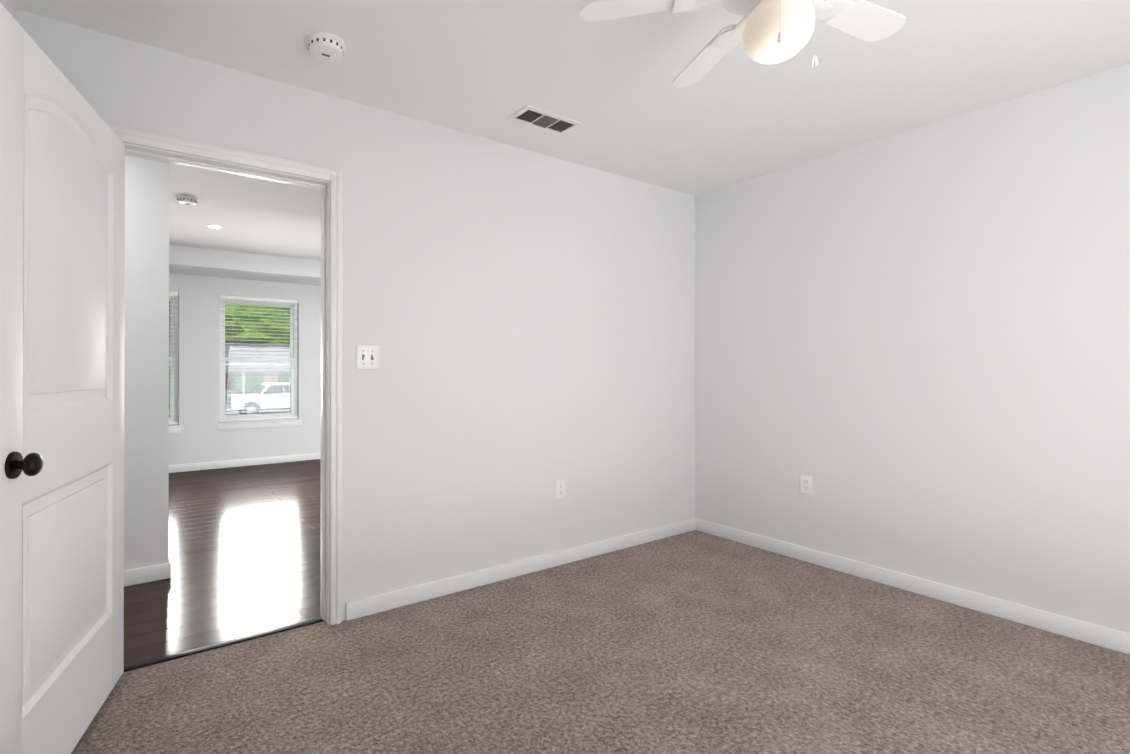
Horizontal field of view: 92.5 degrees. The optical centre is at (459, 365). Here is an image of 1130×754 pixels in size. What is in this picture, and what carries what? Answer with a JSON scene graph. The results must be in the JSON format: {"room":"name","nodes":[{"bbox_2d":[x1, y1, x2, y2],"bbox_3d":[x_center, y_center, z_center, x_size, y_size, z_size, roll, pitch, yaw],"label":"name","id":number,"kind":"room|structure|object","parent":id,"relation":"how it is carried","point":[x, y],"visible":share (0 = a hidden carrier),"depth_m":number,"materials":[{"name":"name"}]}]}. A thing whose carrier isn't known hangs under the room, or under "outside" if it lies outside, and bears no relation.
{"room":"empty bedroom","nodes":[
{"label":"empty bedroom","id":0,"kind":"room"},
{"bbox_2d":[0,0,14,18],"bbox_3d":[-0.721,-0.037,0.389,0.120,2.440,3.374,0,0,-32],"label":"wall","id":1,"kind":"structure","parent":0,"point":[8,5],"depth_m":1.77,"materials":[{"name":"white paint"}]},
{"bbox_2d":[0,3,124,753],"bbox_3d":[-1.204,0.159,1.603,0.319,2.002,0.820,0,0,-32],"label":"door","id":2,"kind":"structure","parent":1,"relation":"in","point":[62,227],"depth_m":1.51,"materials":[{"name":"white paint"}]},
{"bbox_2d":[124,155,168,569],"bbox_3d":[-3.044,-0.029,2.190,3.240,2.440,0.120,0,0,-32],"label":"wall","id":3,"kind":"structure","parent":0,"point":[146,427],"depth_m":2.93,"materials":[{"name":"white paint"}]},
{"bbox_2d":[124,560,170,585],"bbox_3d":[-2.992,1.148,2.140,3.223,0.085,0.013,0,0,-32],"label":"baseboard","id":4,"kind":"structure","parent":3,"relation":"attached to","point":[146,574],"depth_m":2.92,"materials":[{"name":"white paint"}]},
{"bbox_2d":[124,459,320,665],"bbox_3d":[-1.631,1.250,4.424,8.000,0.100,4.336,0,0,-32],"label":"floor","id":5,"kind":"structure","parent":0,"point":[244,548],"depth_m":3.22,"materials":[{"name":"brown wood"}]},
{"bbox_2d":[169,273,320,464],"bbox_3d":[-2.812,-0.011,6.342,8.000,2.440,0.160,0,0,-32],"label":"wall","id":6,"kind":"structure","parent":0,"point":[199,438],"depth_m":6.24,"materials":[{"name":"white paint"}]},
{"bbox_2d":[169,293,182,432],"bbox_3d":[-3.611,-0.036,5.828,1.020,1.595,0.185,0,0,-32],"label":"window unit","id":7,"kind":"structure","parent":6,"relation":"in","point":[174,428],"depth_m":6.07,"materials":[{"name":"white plastic"}]},
{"bbox_2d":[169,292,177,424],"bbox_3d":[-3.595,-0.084,5.801,0.928,1.496,0.066,0,0,-32],"label":"window blind","id":8,"kind":"object","parent":7,"relation":"attached to","point":[171,294],"visible":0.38,"depth_m":6.01,"materials":[{"name":"white plastic"}]},
{"bbox_2d":[169,453,320,472],"bbox_3d":[-2.767,1.166,6.264,8.000,0.085,0.013,0,0,-32],"label":"baseboard","id":9,"kind":"structure","parent":6,"relation":"attached to","point":[311,456],"depth_m":6.36,"materials":[{"name":"white paint"}]},
{"bbox_2d":[215,299,302,430],"bbox_3d":[-2.458,-0.033,6.540,1.010,1.595,0.185,0,0,-32],"label":"window unit","id":10,"kind":"structure","parent":6,"relation":"in","point":[251,424],"depth_m":6.54,"materials":[{"name":"white plastic"}]},
{"bbox_2d":[219,295,297,421],"bbox_3d":[-2.442,-0.081,6.513,0.918,1.496,0.066,0,0,-32],"label":"window blind","id":11,"kind":"object","parent":10,"relation":"attached to","point":[263,300],"visible":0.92,"depth_m":6.49,"materials":[{"name":"white plastic"}]},
{"bbox_2d":[15,9,694,620],"bbox_3d":[-0.491,-0.028,2.585,8.000,2.440,0.120,0,0,-32],"label":"wall","id":12,"kind":"structure","parent":0,"point":[523,319],"depth_m":2.86,"materials":[{"name":"white paint"}]},
{"bbox_2d":[124,617,323,671],"bbox_3d":[-0.989,1.188,2.272,0.837,0.006,0.036,0,0,-32],"label":"trim","id":13,"kind":"structure","parent":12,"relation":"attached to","point":[210,647],"depth_m":2.25,"materials":[{"name":"brown metal"}]},
{"bbox_2d":[106,123,342,624],"bbox_3d":[-0.984,0.141,2.268,0.963,2.099,0.142,0,0,-32],"label":"door frame","id":14,"kind":"structure","parent":12,"relation":"attached to","point":[334,177],"depth_m":2.44,"materials":[{"name":"white paint"}]},
{"bbox_2d":[356,345,378,368],"bbox_3d":[-0.434,-0.040,2.537,0.116,0.114,0.022,0,0,-32],"label":"switch plate","id":15,"kind":"object","parent":12,"relation":"attached to","point":[367,356],"visible":1,"depth_m":2.54,"materials":[{"name":"white plastic"}]},
{"bbox_2d":[346,518,697,620],"bbox_3d":[0.592,1.152,3.171,2.635,0.085,0.013,0,0,-32],"label":"baseboard","id":16,"kind":"structure","parent":12,"relation":"attached to","point":[358,608],"depth_m":2.95,"materials":[{"name":"white paint"}]},
{"bbox_2d":[556,479,564,499],"bbox_3d":[0.610,0.743,3.187,0.070,0.115,0.008,0,0,-32],"label":"outlet","id":17,"kind":"object","parent":12,"relation":"attached to","point":[560,489],"visible":1,"depth_m":3.18,"materials":[{"name":"white plastic"}]},
{"bbox_2d":[12,0,1129,260],"bbox_3d":[-0.770,-1.306,3.042,8.240,0.120,7.930,0,0,-32],"label":"ceiling","id":18,"kind":"structure","parent":0,"point":[488,68],"depth_m":2.26,"materials":[{"name":"white paint"}]},
{"bbox_2d":[176,195,197,205],"bbox_3d":[-2.021,-1.220,3.944,0.150,0.044,0.150,0,0,-32],"label":"smoke detector","id":19,"kind":"object","parent":18,"relation":"attached to","point":[186,200],"visible":1,"depth_m":3.90,"materials":[{"name":"white plastic"}]},
{"bbox_2d":[204,224,224,229],"bbox_3d":[-2.182,-1.236,4.738,0.166,0.004,0.166,0,0,-32],"label":"recessed light","id":20,"kind":"object","parent":18,"relation":"in","point":[213,226],"visible":1,"depth_m":4.72,"materials":[{"name":"white plastic"}]},
{"bbox_2d":[169,245,320,285],"bbox_3d":[-2.604,-1.135,6.011,8.000,0.195,0.630,0,0,-32],"label":"soffit","id":21,"kind":"structure","parent":18,"relation":"attached to","point":[186,260],"depth_m":5.88,"materials":[{"name":"white paint"}]},
{"bbox_2d":[306,32,345,61],"bbox_3d":[-0.518,-1.228,2.063,0.150,0.044,0.150,0,0,-32],"label":"smoke detector","id":22,"kind":"object","parent":18,"relation":"attached to","point":[325,47],"visible":1,"depth_m":2.03,"materials":[{"name":"white plastic"}]},
{"bbox_2d":[507,105,582,135],"bbox_3d":[0.439,-1.243,2.702,0.370,0.010,0.165,0,0,-32],"label":"ceiling vent","id":23,"kind":"object","parent":18,"relation":"in","point":[538,118],"visible":1,"depth_m":2.69,"materials":[{"name":"white plastic"}]},
{"bbox_2d":[579,0,905,87],"bbox_3d":[0.913,-1.010,1.461,1.010,0.485,1.011,0,0,-32],"label":"fan","id":24,"kind":"object","parent":18,"relation":"hanging from","point":[770,31],"visible":1,"depth_m":1.54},
{"bbox_2d":[71,530,1129,753],"bbox_3d":[0.924,1.238,1.506,3.858,0.100,3.314,0,0,-32],"label":"floor carpet","id":25,"kind":"object","parent":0,"point":[695,642],"visible":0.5,"depth_m":2.02,"materials":[{"name":"beige carpet"}]},
{"bbox_2d":[695,63,1129,633],"bbox_3d":[2.663,-0.028,2.481,0.120,2.440,3.374,0,0,-32],"label":"wall","id":26,"kind":"structure","parent":0,"point":[912,352],"depth_m":2.70,"materials":[{"name":"white paint"}]},
{"bbox_2d":[800,474,812,494],"bbox_3d":[2.118,0.727,3.237,0.008,0.115,0.070,0,0,-32],"label":"outlet","id":27,"kind":"object","parent":26,"relation":"attached to","point":[806,484],"visible":1,"depth_m":3.23,"materials":[{"name":"white plastic"}]},
{"bbox_2d":[698,519,1129,654],"bbox_3d":[2.567,1.150,2.504,0.013,0.085,3.224,0,0,-32],"label":"baseboard","id":28,"kind":"structure","parent":26,"relation":"attached to","point":[1108,638],"depth_m":2.68,"materials":[{"name":"white paint"}]},
{"label":"outside","id":29,"kind":"structure","parent":0,"visible":0},
{"bbox_3d":[-17.692,3.135,47.529,140.000,0.300,140.000,0,0,-32],"label":"ground","id":30,"kind":"structure","parent":29,"visible":0},
{"bbox_2d":[169,409,289,417],"bbox_3d":[-8.229,2.910,32.217,140.000,0.020,9.000,0,0,-32],"label":"street","id":31,"kind":"structure","parent":30,"relation":"on","point":[266,411],"depth_m":33.16,"materials":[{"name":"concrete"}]},
{"bbox_2d":[225,382,289,413],"bbox_3d":[-10.271,1.944,30.960,6.080,1.900,2.160,0,0,-32],"label":"truck","id":32,"kind":"object","parent":31,"relation":"on","point":[261,401],"depth_m":29.63,"materials":[{"name":"white paint"}]},
{"bbox_2d":[169,342,289,404],"bbox_3d":[-18.332,0.532,46.674,31.200,4.900,12.400,0,0,-32],"label":"building","id":33,"kind":"structure","parent":30,"relation":"on","point":[234,380],"depth_m":43.39,"materials":[{"name":"white"}]},
{"bbox_2d":[225,304,289,343],"bbox_3d":[-25.566,-7.987,63.691,15.737,22.084,17.676,0,0,-32],"label":"tree","id":34,"kind":"object","parent":30,"relation":"on","point":[256,329],"depth_m":56.98,"materials":[{"name":"green plant"}]}
]}

